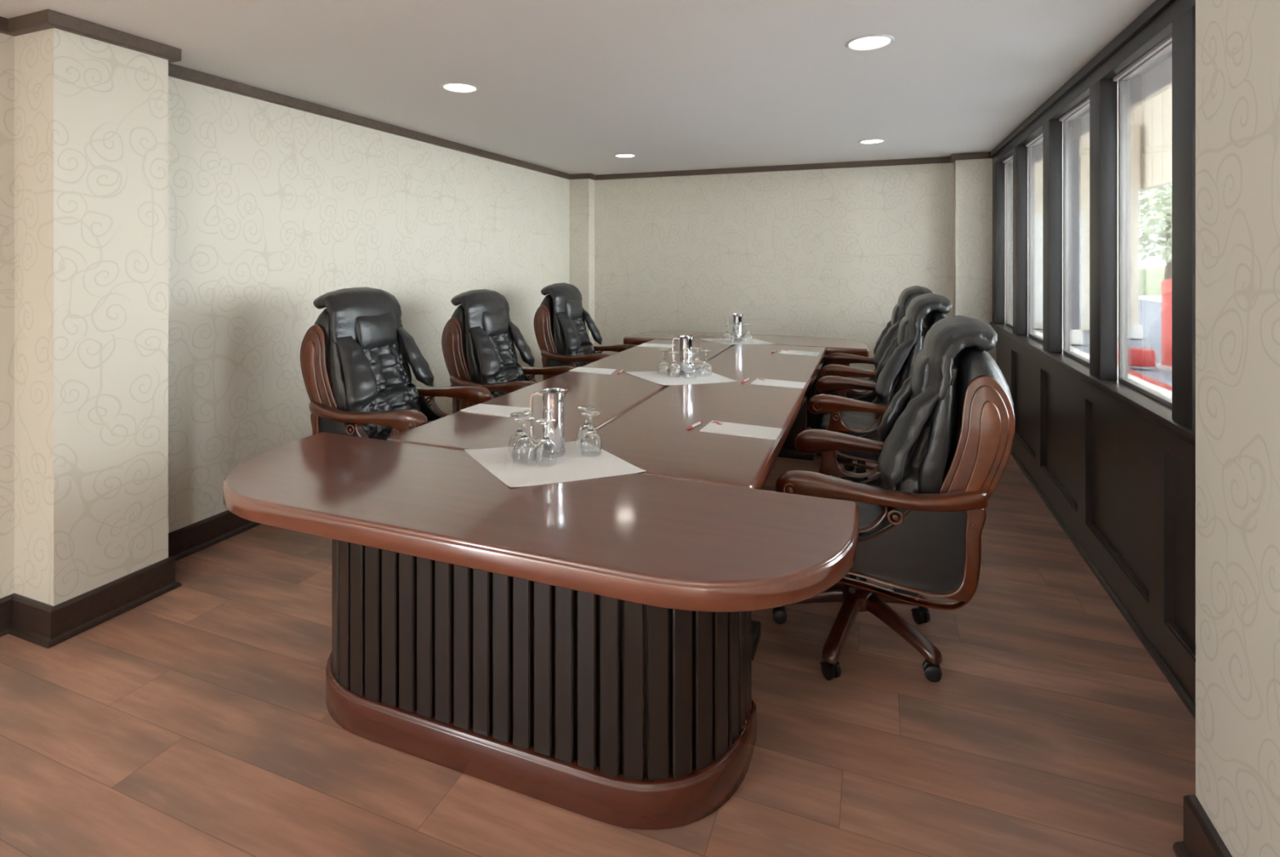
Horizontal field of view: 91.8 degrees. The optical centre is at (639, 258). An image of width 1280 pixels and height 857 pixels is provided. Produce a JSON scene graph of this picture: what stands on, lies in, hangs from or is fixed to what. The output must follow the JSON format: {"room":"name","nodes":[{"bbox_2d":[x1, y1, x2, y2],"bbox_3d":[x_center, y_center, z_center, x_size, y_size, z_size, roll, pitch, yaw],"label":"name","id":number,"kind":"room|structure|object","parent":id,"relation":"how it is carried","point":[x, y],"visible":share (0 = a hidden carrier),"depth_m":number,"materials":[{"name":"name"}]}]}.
{"room":"conference room","nodes":[
{"label":"conference room","id":0,"kind":"room"},
{"bbox_2d":[14,27,168,606],"bbox_3d":[-2.287,0.265,2.603,0.260,2.400,0.410,0,0,21],"label":"wall","id":1,"kind":"structure","parent":0,"point":[91,115],"depth_m":2.47,"materials":[{"name":"paper"}]},
{"bbox_2d":[0,32,569,598],"bbox_3d":[-2.281,0.265,3.269,0.200,2.400,8.500,0,0,21],"label":"wall","id":2,"kind":"structure","parent":0,"point":[274,209],"depth_m":3.56,"materials":[{"name":"paper"}]},
{"bbox_2d":[0,510,260,648],"bbox_3d":[-2.103,1.395,3.041,0.294,0.135,8.200,0,0,21],"label":"baseboard","id":3,"kind":"structure","parent":2,"relation":"attached to","point":[45,625],"depth_m":2.53,"materials":[{"name":"brown wood"}]},
{"bbox_2d":[0,8,570,179],"bbox_3d":[-2.103,-0.907,3.041,0.294,0.054,8.200,0,0,21],"label":"crown molding","id":4,"kind":"structure","parent":2,"relation":"attached to","point":[46,19],"depth_m":3.10,"materials":[{"name":"brown wood"}]},
{"bbox_2d":[0,0,1155,174],"bbox_3d":[-0.398,-0.995,1.915,4.700,0.120,9.700,0,0,21],"label":"ceiling","id":5,"kind":"structure","parent":0,"point":[569,86],"depth_m":3.01,"materials":[{"name":"white paint"}]},
{"bbox_2d":[440,82,479,93],"bbox_3d":[-0.985,-0.932,3.388,0.200,0.006,0.200,0,0,21],"label":"recessed light","id":6,"kind":"object","parent":5,"relation":"in","point":[460,87],"visible":1,"depth_m":3.38,"materials":[{"name":"silver metal"}]},
{"bbox_2d":[613,153,635,157],"bbox_3d":[-0.135,-0.932,5.633,0.200,0.006,0.200,0,0,21],"label":"recessed light","id":7,"kind":"object","parent":5,"relation":"in","point":[620,155],"visible":1,"depth_m":5.61,"materials":[{"name":"silver metal"}]},
{"bbox_2d":[844,34,894,50],"bbox_3d":[0.994,-0.932,2.682,0.200,0.006,0.200,0,0,21],"label":"recessed light","id":8,"kind":"object","parent":5,"relation":"in","point":[869,42],"visible":1,"depth_m":2.67,"materials":[{"name":"silver metal"}]},
{"bbox_2d":[858,138,884,143],"bbox_3d":[1.850,-0.932,4.945,0.200,0.006,0.200,0,0,21],"label":"recessed light","id":9,"kind":"object","parent":5,"relation":"in","point":[869,140],"visible":1,"depth_m":4.94,"materials":[{"name":"silver metal"}]},
{"bbox_2d":[569,178,594,346],"bbox_3d":[-0.650,0.265,6.955,0.240,2.400,0.150,0,0,21],"label":"wall","id":10,"kind":"structure","parent":0,"point":[581,190],"depth_m":6.89,"materials":[{"name":"paper"}]},
{"bbox_2d":[0,453,1195,856],"bbox_3d":[-0.398,1.515,1.915,4.700,0.100,9.700,0,0,21],"label":"floor","id":11,"kind":"structure","parent":0,"point":[194,720],"depth_m":1.89,"materials":[{"name":"brown wood"}]},
{"bbox_2d":[299,287,491,440],"bbox_3d":[-1.239,0.809,3.194,0.837,1.310,0.660,0,0,17],"label":"chair","id":12,"kind":"object","parent":11,"relation":"on","point":[355,357],"visible":0.71,"depth_m":3.07,"materials":[{"name":"black leather"}]},
{"bbox_2d":[313,287,402,344],"bbox_3d":[-1.480,0.290,3.267,0.236,0.273,0.504,0,0,17],"label":"cushion","id":13,"kind":"object","parent":12,"relation":"on","point":[348,313],"depth_m":3.10,"materials":[{"name":"black leather"}]},
{"bbox_2d":[355,311,396,350],"bbox_3d":[-1.374,0.382,3.235,0.080,0.194,0.294,0,0,17],"label":"headrest pillow","id":14,"kind":"object","parent":12,"relation":"on","point":[374,331],"depth_m":3.19,"materials":[{"name":"black leather"}]},
{"bbox_2d":[349,337,420,438],"bbox_3d":[-1.355,0.630,3.229,0.278,0.610,0.471,0,0,17],"label":"cushion","id":15,"kind":"object","parent":12,"relation":"on","point":[381,365],"depth_m":3.20,"materials":[{"name":"black leather"}]},
{"bbox_2d":[441,288,576,413],"bbox_3d":[-0.850,0.839,4.167,0.837,1.250,0.660,0,0,19],"label":"chair","id":16,"kind":"object","parent":11,"relation":"on","point":[477,345],"visible":0.53,"depth_m":4.05,"materials":[{"name":"black leather"}]},
{"bbox_2d":[450,288,510,332],"bbox_3d":[-1.088,0.350,4.248,0.236,0.273,0.504,0,0,19],"label":"cushion","id":17,"kind":"object","parent":16,"relation":"on","point":[478,309],"depth_m":4.08,"materials":[{"name":"black leather"}]},
{"bbox_2d":[482,308,508,337],"bbox_3d":[-0.983,0.442,4.213,0.080,0.194,0.294,0,0,19],"label":"headrest pillow","id":18,"kind":"object","parent":16,"relation":"on","point":[495,321],"depth_m":4.17,"materials":[{"name":"black leather"}]},
{"bbox_2d":[475,330,524,398],"bbox_3d":[-0.964,0.690,4.206,0.278,0.610,0.471,0,0,19],"label":"cushion","id":19,"kind":"object","parent":16,"relation":"on","point":[498,345],"depth_m":4.17,"materials":[{"name":"black leather"}]},
{"bbox_2d":[222,432,859,830],"bbox_3d":[-0.438,1.085,1.872,2.065,0.759,0.621,0,0,21],"label":"conference table","id":20,"kind":"object","parent":11,"relation":"on","point":[583,647],"visible":0.99,"depth_m":1.69,"materials":[{"name":"brown wood"}]},
{"bbox_2d":[464,440,645,487],"bbox_3d":[-0.311,0.702,2.153,0.430,0.006,0.554,0,0,-33],"label":"placemat","id":21,"kind":"object","parent":20,"relation":"on","point":[572,466],"visible":0.79,"depth_m":2.08,"materials":[{"name":"white paper"}]},
{"bbox_2d":[508,412,528,457],"bbox_3d":[-0.431,0.629,2.216,0.077,0.146,0.077,0,0,21],"label":"water goblet","id":22,"kind":"object","parent":21,"relation":"on","point":[518,433],"visible":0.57,"depth_m":2.20,"materials":[{"name":"clear glass"}]},
{"bbox_2d":[513,416,535,463],"bbox_3d":[-0.401,0.629,2.148,0.077,0.146,0.077,0,0,21],"label":"water goblet","id":23,"kind":"object","parent":21,"relation":"on","point":[524,448],"visible":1,"depth_m":2.12,"materials":[{"name":"clear glass"}]},
{"bbox_2d":[534,418,557,466],"bbox_3d":[-0.322,0.629,2.124,0.077,0.146,0.077,0,0,21],"label":"water goblet","id":24,"kind":"object","parent":21,"relation":"on","point":[546,451],"visible":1,"depth_m":2.10,"materials":[{"name":"clear glass"}]},
{"bbox_2d":[529,388,568,457],"bbox_3d":[-0.325,0.585,2.220,0.137,0.235,0.084,0,0,6],"label":"jug","id":25,"kind":"object","parent":21,"relation":"on","point":[553,398],"visible":0.82,"depth_m":2.19,"materials":[{"name":"silver metal"}]},
{"bbox_2d":[576,405,596,448],"bbox_3d":[-0.198,0.629,2.315,0.077,0.146,0.077,0,0,21],"label":"water goblet","id":26,"kind":"object","parent":21,"relation":"on","point":[584,428],"visible":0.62,"depth_m":2.30,"materials":[{"name":"clear glass"}]},
{"bbox_2d":[580,411,601,456],"bbox_3d":[-0.176,0.629,2.227,0.077,0.146,0.077,0,0,21],"label":"water goblet","id":27,"kind":"object","parent":21,"relation":"on","point":[590,442],"visible":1,"depth_m":2.20,"materials":[{"name":"clear glass"}]},
{"bbox_2d":[386,338,734,450],"bbox_3d":[-0.102,1.085,3.797,0.722,0.759,3.214,0,0,21],"label":"conference table section","id":28,"kind":"object","parent":11,"relation":"on","point":[613,395],"visible":0.13,"depth_m":3.07,"materials":[{"name":"brown wood"}]},
{"bbox_2d":[460,404,529,417],"bbox_3d":[-0.674,0.703,2.869,0.282,0.004,0.170,0,0,21],"label":"notepad","id":29,"kind":"object","parent":28,"relation":"on","point":[486,409],"visible":0.93,"depth_m":2.86,"materials":[{"name":"white paper"}]},
{"bbox_2d":[568,367,617,374],"bbox_3d":[-0.286,0.703,3.877,0.290,0.004,0.167,0,0,21],"label":"notepad","id":30,"kind":"object","parent":28,"relation":"on","point":[588,370],"visible":1,"depth_m":3.88,"materials":[{"name":"white paper"}]},
{"bbox_2d":[637,342,674,347],"bbox_3d":[0.134,0.703,4.991,0.277,0.004,0.186,0,0,21],"label":"notepad","id":31,"kind":"object","parent":28,"relation":"on","point":[645,344],"visible":0.96,"depth_m":4.97,"materials":[{"name":"white paper"}]},
{"bbox_2d":[533,282,636,380],"bbox_3d":[-0.437,0.839,5.285,0.837,1.250,0.660,0,0,20],"label":"chair","id":32,"kind":"object","parent":11,"relation":"on","point":[562,339],"visible":0.62,"depth_m":5.15,"materials":[{"name":"black leather"}]},
{"bbox_2d":[540,282,582,315],"bbox_3d":[-0.674,0.350,5.370,0.236,0.273,0.504,0,0,20],"label":"cushion","id":33,"kind":"object","parent":32,"relation":"on","point":[563,299],"depth_m":5.20,"materials":[{"name":"black leather"}]},
{"bbox_2d":[564,297,582,319],"bbox_3d":[-0.570,0.442,5.333,0.080,0.194,0.294,0,0,20],"label":"headrest pillow","id":34,"kind":"object","parent":32,"relation":"on","point":[573,306],"depth_m":5.28,"materials":[{"name":"black leather"}]},
{"bbox_2d":[560,317,595,367],"bbox_3d":[-0.551,0.690,5.326,0.278,0.610,0.471,0,0,20],"label":"cushion","id":35,"kind":"object","parent":32,"relation":"on","point":[576,326],"depth_m":5.26,"materials":[{"name":"black leather"}]},
{"bbox_2d":[595,344,826,660],"bbox_3d":[0.579,1.085,3.539,0.722,0.759,3.214,0,0,21],"label":"conference table section","id":36,"kind":"object","parent":11,"relation":"on","point":[653,437],"visible":0.56,"depth_m":2.73,"materials":[{"name":"brown wood"}]},
{"bbox_2d":[624,371,737,385],"bbox_3d":[0.233,0.702,3.681,0.555,0.005,0.451,0,0,-15],"label":"napkin","id":37,"kind":"object","parent":36,"relation":"on","point":[653,376],"visible":0.78,"depth_m":3.60,"materials":[{"name":"white"}]},
{"bbox_2d":[657,349,669,374],"bbox_3d":[0.145,0.629,3.773,0.077,0.146,0.077,0,0,21],"label":"water goblet","id":38,"kind":"object","parent":37,"relation":"on","point":[663,366],"visible":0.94,"depth_m":3.75,"materials":[{"name":"clear glass"}]},
{"bbox_2d":[667,351,680,377],"bbox_3d":[0.203,0.629,3.671,0.077,0.146,0.077,0,0,21],"label":"water goblet","id":39,"kind":"object","parent":37,"relation":"on","point":[673,370],"visible":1,"depth_m":3.65,"materials":[{"name":"clear glass"}]},
{"bbox_2d":[671,335,694,375],"bbox_3d":[0.264,0.585,3.745,0.137,0.235,0.084,0,0,6],"label":"jug","id":40,"kind":"object","parent":37,"relation":"on","point":[686,341],"visible":0.71,"depth_m":3.71,"materials":[{"name":"silver metal"}]},
{"bbox_2d":[684,351,697,378],"bbox_3d":[0.299,0.629,3.645,0.077,0.146,0.077,0,0,21],"label":"water goblet","id":41,"kind":"object","parent":37,"relation":"on","point":[691,371],"visible":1,"depth_m":3.62,"materials":[{"name":"clear glass"}]},
{"bbox_2d":[692,347,702,373],"bbox_3d":[0.356,0.629,3.837,0.077,0.146,0.077,0,0,21],"label":"water goblet","id":42,"kind":"object","parent":37,"relation":"on","point":[697,362],"visible":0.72,"depth_m":3.81,"materials":[{"name":"clear glass"}]},
{"bbox_2d":[699,350,712,376],"bbox_3d":[0.396,0.629,3.731,0.077,0.146,0.077,0,0,21],"label":"water goblet","id":43,"kind":"object","parent":37,"relation":"on","point":[705,368],"visible":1,"depth_m":3.71,"materials":[{"name":"clear glass"}]},
{"bbox_2d":[686,420,702,430],"bbox_3d":[0.228,0.697,2.589,0.012,0.014,0.138,0,0,33],"label":"pen","id":44,"kind":"object","parent":36,"relation":"on","point":[700,422],"visible":1,"depth_m":2.58,"materials":[{"name":"white plastic"}]},
{"bbox_2d":[699,420,782,439],"bbox_3d":[0.418,0.702,2.535,0.308,0.004,0.167,0,0,24],"label":"notepad","id":45,"kind":"object","parent":36,"relation":"on","point":[716,427],"visible":1,"depth_m":2.52,"materials":[{"name":"white paper"}]},
{"bbox_2d":[740,377,750,382],"bbox_3d":[0.603,0.697,3.543,0.012,0.014,0.138,0,0,31],"label":"pen","id":46,"kind":"object","parent":36,"relation":"on","point":[748,378],"visible":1,"depth_m":3.53,"materials":[{"name":"white plastic"}]},
{"bbox_2d":[751,377,805,388],"bbox_3d":[0.784,0.702,3.483,0.293,0.004,0.171,0,0,25],"label":"notepad","id":47,"kind":"object","parent":36,"relation":"on","point":[758,381],"visible":1,"depth_m":3.47,"materials":[{"name":"white paper"}]},
{"bbox_2d":[777,349,819,355],"bbox_3d":[1.183,0.702,4.602,0.292,0.004,0.180,0,0,26],"label":"notepad","id":48,"kind":"object","parent":36,"relation":"on","point":[783,352],"visible":1,"depth_m":4.58,"materials":[{"name":"white paper"}]},
{"bbox_2d":[623,331,869,430],"bbox_3d":[0.923,1.085,5.468,2.065,0.759,0.639,0,0,21],"label":"conference table","id":49,"kind":"object","parent":11,"relation":"on","point":[833,345],"visible":0.21,"depth_m":5.29,"materials":[{"name":"brown wood"}]},
{"bbox_2d":[696,337,776,344],"bbox_3d":[0.804,0.702,5.258,0.595,0.005,0.377,0,0,-6],"label":"napkin","id":50,"kind":"object","parent":49,"relation":"on","point":[754,341],"visible":0.7,"depth_m":5.18,"materials":[{"name":"white"}]},
{"bbox_2d":[722,324,731,342],"bbox_3d":[0.731,0.629,5.208,0.077,0.146,0.077,0,0,21],"label":"water goblet","id":51,"kind":"object","parent":50,"relation":"on","point":[726,335],"visible":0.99,"depth_m":5.18,"materials":[{"name":"clear glass"}]},
{"bbox_2d":[730,324,739,342],"bbox_3d":[0.792,0.629,5.159,0.077,0.146,0.077,0,0,21],"label":"water goblet","id":52,"kind":"object","parent":50,"relation":"on","point":[735,338],"visible":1,"depth_m":5.13,"materials":[{"name":"clear glass"}]},
{"bbox_2d":[727,313,743,342],"bbox_3d":[0.811,0.585,5.249,0.137,0.235,0.084,0,0,6],"label":"jug","id":53,"kind":"object","parent":50,"relation":"on","point":[737,317],"visible":0.71,"depth_m":5.22,"materials":[{"name":"silver metal"}]},
{"bbox_2d":[743,324,752,342],"bbox_3d":[0.910,0.629,5.215,0.077,0.146,0.077,0,0,21],"label":"water goblet","id":54,"kind":"object","parent":50,"relation":"on","point":[748,337],"visible":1,"depth_m":5.19,"materials":[{"name":"clear glass"}]},
{"bbox_2d":[816,285,932,471],"bbox_3d":[1.703,0.829,4.472,0.837,1.270,0.660,0,0,21],"label":"chair","id":55,"kind":"object","parent":11,"relation":"on","point":[838,363],"visible":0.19,"depth_m":4.26,"materials":[{"name":"black leather"}]},
{"bbox_2d":[891,304,899,325],"bbox_3d":[1.835,0.422,4.422,0.080,0.194,0.294,0,0,21],"label":"headrest pillow","id":56,"kind":"object","parent":55,"relation":"on","point":[895,312],"depth_m":4.31,"materials":[{"name":"black leather"}]},
{"bbox_2d":[897,285,932,320],"bbox_3d":[1.938,0.331,4.383,0.236,0.273,0.504,0,0,21],"label":"cushion","id":57,"kind":"object","parent":55,"relation":"on","point":[908,294],"depth_m":4.22,"materials":[{"name":"black leather"}]},
{"bbox_2d":[807,293,951,482],"bbox_3d":[1.353,0.829,3.519,0.837,1.270,0.660,0,0,21],"label":"chair","id":58,"kind":"object","parent":11,"relation":"on","point":[838,413],"visible":0.52,"depth_m":3.30,"materials":[{"name":"black leather"}]},
{"bbox_2d":[875,322,928,425],"bbox_3d":[1.466,0.670,3.476,0.278,0.610,0.471,0,0,21],"label":"cushion","id":59,"kind":"object","parent":58,"relation":"on","point":[910,335],"depth_m":3.30,"materials":[{"name":"black leather"}]},
{"bbox_2d":[897,315,908,345],"bbox_3d":[1.485,0.422,3.469,0.080,0.194,0.294,0,0,21],"label":"headrest pillow","id":60,"kind":"object","parent":58,"relation":"on","point":[903,332],"depth_m":3.36,"materials":[{"name":"black leather"}]},
{"bbox_2d":[905,293,951,346],"bbox_3d":[1.589,0.331,3.430,0.236,0.273,0.504,0,0,21],"label":"cushion","id":61,"kind":"object","parent":58,"relation":"on","point":[931,308],"depth_m":3.25,"materials":[{"name":"black leather"}]},
{"bbox_2d":[772,315,1015,682],"bbox_3d":[0.929,0.839,2.370,0.837,1.250,0.660,0,0,21],"label":"chair","id":62,"kind":"object","parent":11,"relation":"on","point":[948,433],"visible":0.91,"depth_m":2.09,"materials":[{"name":"black leather"}]},
{"bbox_2d":[880,364,959,524],"bbox_3d":[1.042,0.690,2.327,0.278,0.610,0.471,0,0,21],"label":"cushion","id":63,"kind":"object","parent":62,"relation":"on","point":[927,382],"depth_m":2.14,"materials":[{"name":"black leather"}]},
{"bbox_2d":[911,347,929,396],"bbox_3d":[1.061,0.442,2.320,0.080,0.194,0.294,0,0,21],"label":"headrest pillow","id":64,"kind":"object","parent":62,"relation":"on","point":[920,381],"depth_m":2.22,"materials":[{"name":"black leather"}]},
{"bbox_2d":[923,315,997,400],"bbox_3d":[1.164,0.350,2.280,0.236,0.273,0.504,0,0,21],"label":"cushion","id":65,"kind":"object","parent":62,"relation":"on","point":[958,366],"depth_m":2.09,"materials":[{"name":"black leather"}]},
{"bbox_2d":[594,162,953,379],"bbox_3d":[1.390,0.265,6.343,4.490,2.400,0.150,0,0,21],"label":"wall","id":66,"kind":"structure","parent":0,"point":[828,253],"depth_m":6.29,"materials":[{"name":"paper"}]},
{"bbox_2d":[570,151,992,180],"bbox_3d":[1.177,-0.907,6.246,4.160,0.054,0.184,0,0,21],"label":"crown molding","id":67,"kind":"structure","parent":66,"relation":"attached to","point":[982,155],"depth_m":6.18,"materials":[{"name":"brown wood"}]},
{"bbox_2d":[953,158,995,361],"bbox_3d":[3.007,0.265,5.571,0.320,2.400,0.150,0,0,21],"label":"wall","id":68,"kind":"structure","parent":0,"point":[972,178],"depth_m":5.51,"materials":[{"name":"paper"}]},
{"bbox_2d":[992,328,1195,705],"bbox_3d":[2.423,1.022,3.493,0.120,0.885,4.450,0,0,21],"label":"wall","id":69,"kind":"structure","parent":0,"point":[1126,475],"depth_m":2.66,"materials":[{"name":"paint"}]},
{"bbox_2d":[989,0,1195,446],"bbox_3d":[2.343,-0.165,3.313,0.142,1.539,4.565,0,0,21],"label":"window","id":70,"kind":"structure","parent":69,"relation":"in","point":[1145,86],"depth_m":2.69,"materials":[{"name":"black wood"}]},
{"bbox_2d":[1002,154,1013,328],"bbox_3d":[2.987,-0.132,4.940,0.050,1.383,0.685,0,0,21],"label":"window","id":71,"kind":"structure","parent":70,"relation":"in","point":[1008,162],"depth_m":5.19,"materials":[{"name":"clear glass"}]},
{"bbox_2d":[1025,131,1043,342],"bbox_3d":[2.683,-0.132,4.136,0.050,1.383,0.735,0,0,21],"label":"window","id":72,"kind":"structure","parent":70,"relation":"in","point":[1035,146],"depth_m":4.35,"materials":[{"name":"clear glass"}]},
{"bbox_2d":[1058,96,1089,366],"bbox_3d":[2.369,-0.132,3.308,0.050,1.383,0.735,0,0,21],"label":"window","id":73,"kind":"structure","parent":70,"relation":"in","point":[1076,122],"depth_m":3.45,"materials":[{"name":"clear glass"}]},
{"bbox_2d":[1010,449,1195,720],"bbox_3d":[2.331,1.454,3.448,0.020,0.018,4.300,0,0,21],"label":"baseboard","id":74,"kind":"structure","parent":69,"relation":"attached to","point":[1180,691],"depth_m":2.57,"materials":[{"name":"paint"}]},
{"bbox_2d":[1014,429,1195,659],"bbox_3d":[2.373,0.998,3.478,0.024,0.615,4.215,0,0,21],"label":"trim","id":75,"kind":"structure","parent":69,"relation":"attached to","point":[1175,628],"depth_m":2.67,"materials":[{"name":"paint"}]},
{"bbox_2d":[1195,0,1279,856],"bbox_3d":[0.952,0.265,-0.360,0.565,2.400,3.800,0,0,21],"label":"wall","id":76,"kind":"structure","parent":0,"point":[1237,42],"depth_m":1.33,"materials":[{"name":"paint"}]},
{"bbox_2d":[1173,795,1231,856],"bbox_3d":[0.666,1.389,-0.252,0.045,0.148,3.800,0,0,21],"label":"baseboard","id":77,"kind":"structure","parent":76,"relation":"attached to","point":[1201,837],"depth_m":1.47,"materials":[{"name":"brown wood"}]},
{"bbox_3d":[40.346,1.535,20.015,58.700,0.100,94.000,0,0,21],"label":"ground","id":78,"kind":"structure","parent":0,"visible":0},
{"bbox_2d":[1117,128,1118,337],"bbox_3d":[9.016,-0.485,11.450,0.340,3.900,0.340,0,0,21],"label":"column","id":79,"kind":"structure","parent":78,"relation":"on","point":[1117,128],"depth_m":11.57,"materials":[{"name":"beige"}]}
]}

